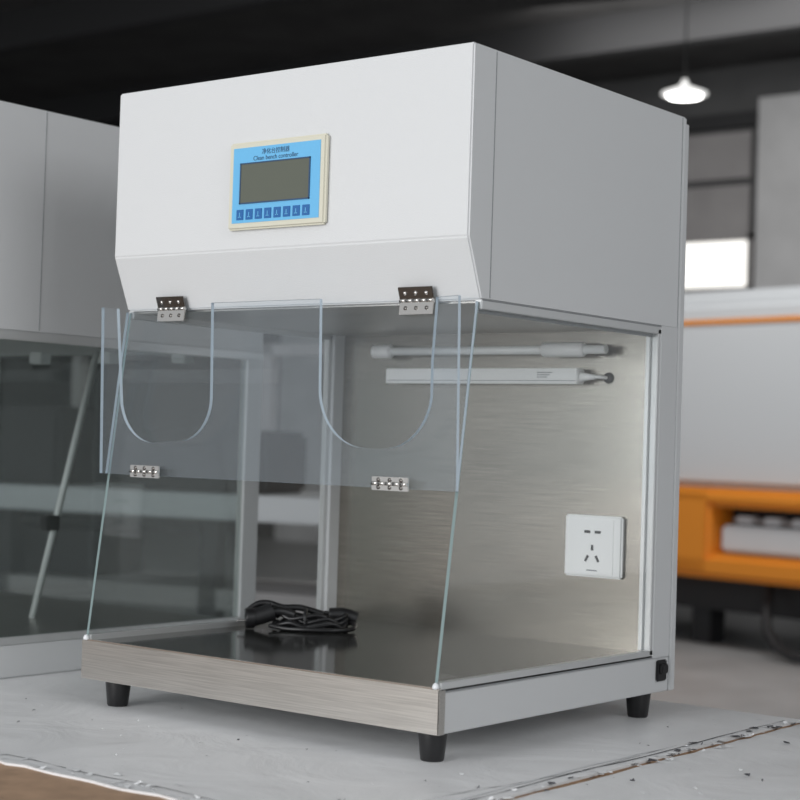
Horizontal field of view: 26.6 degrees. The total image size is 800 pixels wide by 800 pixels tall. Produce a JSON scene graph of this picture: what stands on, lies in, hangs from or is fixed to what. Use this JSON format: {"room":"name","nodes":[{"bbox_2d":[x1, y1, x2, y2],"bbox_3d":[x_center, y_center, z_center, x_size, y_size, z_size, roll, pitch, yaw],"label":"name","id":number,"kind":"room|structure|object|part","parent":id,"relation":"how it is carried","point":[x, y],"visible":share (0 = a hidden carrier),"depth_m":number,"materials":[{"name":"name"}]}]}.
{"room":"laboratory workshop","nodes":[
{"label":"laboratory workshop","id":0,"kind":"room"},
{"bbox_2d":[0,0,799,126],"bbox_3d":[-1.695,-3.849,12.490,30.000,0.200,14.700,1,-2,38],"label":"ceiling","id":1,"kind":"structure","parent":0,"point":[307,29],"depth_m":17.01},
{"bbox_2d":[0,0,304,54],"bbox_3d":[-0.638,-3.505,13.856,30.000,0.350,0.180,1,-2,38],"label":"ceiling beam","id":2,"kind":"structure","parent":1,"relation":"attached to","point":[63,21],"depth_m":15.41,"materials":[{"name":"grey metal"}]},
{"bbox_2d":[17,0,799,123],"bbox_3d":[1.199,-3.386,16.225,30.000,0.350,0.180,1,-2,38],"label":"beam","id":3,"kind":"structure","parent":1,"relation":"attached to","point":[708,21],"depth_m":15.67,"materials":[{"name":"grey metal"}]},
{"bbox_2d":[661,0,707,100],"bbox_3d":[2.053,-2.896,12.080,0.330,1.492,0.330,1,-2,38],"label":"pendant lamp","id":4,"kind":"object","parent":1,"relation":"hanging from","point":[683,92],"visible":1,"depth_m":12.01,"materials":[{"name":"glowing white glass"},{"name":"metal"}]},
{"bbox_3d":[2.032,-2.229,12.063,0.330,0.114,0.330,1,-2,38],"label":"lamp shade","id":5,"kind":"part","parent":4,"relation":"part of","materials":[{"name":"white"}]},
{"bbox_3d":[2.030,-2.163,12.062,0.250,0.026,0.250,1,-2,38],"label":"bulb","id":6,"kind":"part","parent":4,"relation":"part of","materials":[{"name":"white"}]},
{"bbox_3d":[2.055,-2.959,12.082,0.011,1.366,0.011,1,-2,15],"label":"cord","id":7,"kind":"part","parent":4,"relation":"part of","materials":[{"name":"black plastic"}]},
{"bbox_2d":[0,59,799,537],"bbox_3d":[2.660,-0.839,18.143,30.000,5.250,0.200,1,-2,38],"label":"wall","id":8,"kind":"structure","parent":0,"point":[158,392],"depth_m":22.25,"materials":[{"name":"grey paint"}]},
{"bbox_2d":[274,335,324,542],"bbox_3d":[-1.142,-0.689,20.832,0.700,4.850,0.200,1,-2,38],"label":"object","id":9,"kind":"structure","parent":8,"relation":"attached to","point":[300,410],"depth_m":20.69,"materials":[{"name":"grey"}]},
{"bbox_2d":[686,184,751,236],"bbox_3d":[3.112,-1.958,17.658,1.190,0.510,0.040,1,-2,38],"label":"blind","id":10,"kind":"object","parent":8,"relation":"attached to","point":[720,210],"visible":0.64,"depth_m":17.49,"materials":[{"name":"grey fabric"}]},
{"bbox_2d":[685,233,754,292],"bbox_3d":[3.099,-1.403,17.641,1.300,0.600,0.100,1,-2,38],"label":"window","id":11,"kind":"structure","parent":8,"relation":"in","point":[750,237],"depth_m":17.48,"materials":[{"name":"white glass"}]},
{"bbox_3d":[3.110,-1.403,17.664,1.190,0.480,0.030,1,-2,38],"label":"pane","id":12,"kind":"part","parent":11,"relation":"part of","materials":[{"name":"white glass"}]},
{"bbox_3d":[3.091,-1.134,17.634,1.300,0.060,0.100,1,-2,38],"label":"frame bottom","id":13,"kind":"part","parent":11,"relation":"part of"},
{"bbox_3d":[3.107,-1.673,17.648,1.300,0.060,0.100,1,-2,38],"label":"frame","id":14,"kind":"part","parent":11,"relation":"part of","materials":[{"name":"white metal"}]},
{"bbox_3d":[3.589,-1.398,17.261,0.060,0.600,0.100,1,-2,38],"label":"frame","id":15,"kind":"part","parent":11,"relation":"part of","materials":[{"name":"white metal"}]},
{"bbox_2d":[688,131,752,182],"bbox_3d":[3.130,-2.523,17.673,1.190,0.480,0.040,1,-2,38],"label":"blind","id":16,"kind":"object","parent":8,"relation":"attached to","point":[723,156],"visible":0.64,"depth_m":17.50,"materials":[{"name":"grey fabric"}]},
{"bbox_2d":[685,110,758,132],"bbox_3d":[2.632,-2.893,18.078,30.000,0.150,0.100,1,-2,38],"label":"trim","id":17,"kind":"structure","parent":8,"relation":"attached to","point":[744,119],"depth_m":17.47,"materials":[{"name":"grey"}]},
{"bbox_2d":[754,93,799,288],"bbox_3d":[3.897,-0.631,16.919,0.700,4.850,0.200,1,-2,38],"label":"pillar","id":18,"kind":"structure","parent":8,"relation":"attached to","point":[777,232],"depth_m":16.95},
{"bbox_2d":[23,518,799,718],"bbox_3d":[-3.243,1.458,10.574,30.000,0.100,19.200,1,-2,38],"label":"floor","id":19,"kind":"structure","parent":0,"point":[743,673],"depth_m":10.98,"materials":[{"name":"concrete"}]},
{"bbox_2d":[0,344,324,616],"bbox_3d":[-1.144,0.563,7.269,3.200,1.650,0.700,1,-2,24],"label":"workbench","id":20,"kind":"object","parent":19,"relation":"on","point":[35,441],"visible":0.52,"depth_m":7.08,"materials":[{"name":"grey metal"}]},
{"bbox_3d":[-1.681,0.914,7.204,0.080,0.910,0.080,1,-2,24],"label":"leg","id":21,"kind":"part","parent":20,"relation":"part of","materials":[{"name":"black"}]},
{"bbox_2d":[0,570,316,613],"bbox_3d":[-1.152,0.797,7.263,3.000,0.080,0.600,1,-2,24],"label":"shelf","id":22,"kind":"object","parent":20,"relation":"attached to","point":[127,586],"depth_m":6.96,"materials":[{"name":"grey"}]},
{"bbox_3d":[-0.764,0.933,6.806,0.080,0.910,0.080,1,-2,24],"label":"leg","id":23,"kind":"part","parent":20,"relation":"part of","materials":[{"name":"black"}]},
{"bbox_3d":[-1.008,-0.227,7.546,3.000,0.050,0.060,1,-2,24],"label":"rail","id":24,"kind":"part","parent":20,"relation":"part of","materials":[{"name":"grey metal"}]},
{"bbox_2d":[0,670,799,799],"bbox_3d":[-0.546,0.881,2.543,3.300,0.807,1.776,1,-2,38],"label":"work table","id":25,"kind":"object","parent":19,"relation":"on","point":[276,753],"visible":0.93,"depth_m":2.35,"materials":[{"name":"grey concrete"}]},
{"bbox_2d":[0,101,263,678],"bbox_3d":[-0.854,-0.010,3.396,0.851,0.998,0.775,1,-2,38],"label":"bench","id":26,"kind":"object","parent":25,"relation":"on","point":[59,172],"visible":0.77,"depth_m":3.08,"materials":[{"name":"white"}]},
{"bbox_2d":[0,592,212,636],"bbox_3d":[-0.872,0.429,3.388,0.820,0.002,0.715,1,-2,38],"label":"tray","id":27,"kind":"object","parent":26,"relation":"on","point":[53,615],"depth_m":3.41,"materials":[{"name":"metal"}]},
{"bbox_3d":[-0.641,0.171,3.690,0.830,0.540,0.005,1,-2,38],"label":"glass","id":28,"kind":"part","parent":26,"relation":"part of","materials":[{"name":"clear glass"}]},
{"bbox_3d":[-0.535,0.429,3.132,0.016,0.013,0.765,1,-2,38],"label":"rail","id":29,"kind":"part","parent":26,"relation":"part of","materials":[{"name":"silver metal"}]},
{"bbox_2d":[0,101,262,355],"bbox_3d":[-0.835,-0.310,3.415,0.851,0.395,0.745,1,-2,38],"label":"hood","id":30,"kind":"object","parent":26,"relation":"attached to","point":[59,172],"depth_m":3.04,"materials":[{"name":"grey metal"}]},
{"bbox_3d":[-0.499,-0.101,3.170,0.016,0.016,0.705,1,-2,38],"label":"rail","id":31,"kind":"part","parent":26,"relation":"part of","materials":[{"name":"silver metal"}]},
{"bbox_3d":[-0.308,0.177,3.425,0.020,0.548,0.045,1,-2,38],"label":"post","id":32,"kind":"part","parent":26,"relation":"part of","materials":[{"name":"white metal"}]},
{"bbox_2d":[81,42,688,761],"bbox_3d":[-0.013,0.009,2.719,0.713,0.978,0.647,1,-2,38],"label":"bench","id":33,"kind":"object","parent":25,"relation":"on","point":[485,247],"visible":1,"depth_m":2.64,"materials":[{"name":"white painted metal"},{"name":"brushed steel"},{"name":"clear glass"}]},
{"bbox_3d":[-0.312,0.128,2.903,0.005,0.520,0.569,1,-2,38],"label":"glass","id":34,"kind":"part","parent":33,"relation":"part of","materials":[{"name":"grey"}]},
{"bbox_3d":[-0.314,0.387,2.906,0.012,0.010,0.586,1,-2,38],"label":"rail","id":35,"kind":"part","parent":33,"relation":"part of","materials":[{"name":"silver metal"}]},
{"bbox_3d":[-0.277,-0.128,2.945,0.012,0.013,0.519,1,-2,38],"label":"rail","id":36,"kind":"part","parent":33,"relation":"part of","materials":[{"name":"silver metal"}]},
{"bbox_3d":[-0.182,-0.009,2.509,0.692,0.260,0.038,1,-2,38],"label":"sash","id":37,"kind":"part","parent":33,"relation":"part of","materials":[{"name":"clear glass"}]},
{"bbox_2d":[237,600,358,632],"bbox_3d":[-0.175,0.371,2.917,0.206,0.047,0.100,2,-1,4],"label":"power cord","id":38,"kind":"object","parent":33,"relation":"on","point":[335,620],"visible":1,"depth_m":2.90,"materials":[{"name":"black rubber"}]},
{"bbox_3d":[-0.140,0.141,3.127,0.012,0.521,0.011,1,-2,38],"label":"rail","id":39,"kind":"part","parent":33,"relation":"part of","materials":[{"name":"silver metal"}]},
{"bbox_3d":[-0.125,0.141,3.140,0.018,0.529,0.032,1,-2,38],"label":"post","id":40,"kind":"part","parent":33,"relation":"part of","materials":[{"name":"white metal"}]},
{"bbox_2d":[88,620,651,690],"bbox_3d":[-0.041,0.395,2.697,0.700,0.006,0.601,1,-2,38],"label":"tray","id":41,"kind":"object","parent":33,"relation":"on","point":[380,655],"depth_m":2.62,"materials":[{"name":"grey metal"}]},
{"bbox_2d":[115,42,686,327],"bbox_3d":[0.004,-0.304,2.745,0.700,0.349,0.605,1,-2,38],"label":"hood","id":42,"kind":"object","parent":33,"relation":"attached to","point":[377,189],"depth_m":2.49,"materials":[{"name":"white metal"}]},
{"bbox_3d":[0.230,0.134,2.482,0.005,0.520,0.569,1,-2,38],"label":"glass","id":43,"kind":"part","parent":33,"relation":"part of","materials":[{"name":"grey"}]},
{"bbox_2d":[386,368,583,383],"bbox_3d":[0.141,-0.041,2.930,0.403,0.026,0.025,1,-2,38],"label":"lamp fixture","id":44,"kind":"object","parent":33,"relation":"attached to","point":[393,375],"depth_m":2.90,"materials":[{"name":"white plastic"}]},
{"bbox_2d":[489,52,497,297],"bbox_3d":[0.129,-0.311,2.334,0.001,0.342,0.002,1,-2,38],"label":"seam","id":45,"kind":"object","parent":33,"relation":"attached to","point":[493,73],"depth_m":2.33,"materials":[{"name":"grey metal"}]},
{"bbox_3d":[0.230,0.393,2.484,0.012,0.010,0.586,1,-2,38],"label":"rail","id":46,"kind":"part","parent":33,"relation":"part of","materials":[{"name":"silver metal"}]},
{"bbox_3d":[0.266,-0.121,2.524,0.012,0.013,0.519,1,-2,38],"label":"rail","id":47,"kind":"part","parent":33,"relation":"part of","materials":[{"name":"silver metal"}]},
{"bbox_2d":[565,514,624,579],"bbox_3d":[0.322,0.242,2.797,0.110,0.102,0.010,1,-2,38],"label":"socket","id":48,"kind":"object","parent":33,"relation":"attached to","point":[594,543],"depth_m":2.79,"materials":[{"name":"white plastic"}]},
{"bbox_3d":[0.413,0.148,2.722,0.018,0.529,0.032,1,-2,38],"label":"post","id":49,"kind":"part","parent":33,"relation":"part of","materials":[{"name":"white metal"}]},
{"bbox_3d":[0.404,0.147,2.705,0.012,0.521,0.011,1,-2,38],"label":"rail","id":50,"kind":"part","parent":33,"relation":"part of","materials":[{"name":"silver metal"}]},
{"bbox_3d":[0.427,0.148,2.724,0.002,0.532,0.052,1,-2,38],"label":"post","id":51,"kind":"part","parent":33,"relation":"part of","materials":[{"name":"grey metal"}]},
{"bbox_2d":[667,125,682,689],"bbox_3d":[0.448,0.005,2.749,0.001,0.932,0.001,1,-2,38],"label":"panel","id":52,"kind":"object","parent":33,"relation":"attached to","point":[677,304],"depth_m":2.75,"materials":[{"name":"grey metal"}]},
{"bbox_2d":[0,698,799,799],"bbox_3d":[-0.042,0.490,2.531,1.240,0.005,1.136,1,-2,38],"label":"scraps","id":53,"kind":"object","parent":25,"relation":"on","point":[87,775],"visible":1,"depth_m":2.18,"materials":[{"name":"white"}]},
{"bbox_2d":[676,286,799,663],"bbox_3d":[3.285,0.459,10.275,1.830,2.290,6.000,3,-2,-40],"label":"machine","id":54,"kind":"object","parent":19,"relation":"on","point":[739,518],"visible":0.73,"depth_m":10.60,"materials":[{"name":"grey"}]},
{"bbox_3d":[2.025,1.311,11.077,0.150,0.550,0.150,3,-2,-40],"label":"leg","id":55,"kind":"part","parent":54,"relation":"part of","materials":[{"name":"black"}]},
{"bbox_2d":[722,525,799,557],"bbox_3d":[3.388,0.873,9.119,0.130,0.170,4.100,3,-2,-40],"label":"tray","id":56,"kind":"object","parent":54,"relation":"on","point":[766,541],"depth_m":10.41,"materials":[{"name":"grey plastic"}]}
]}

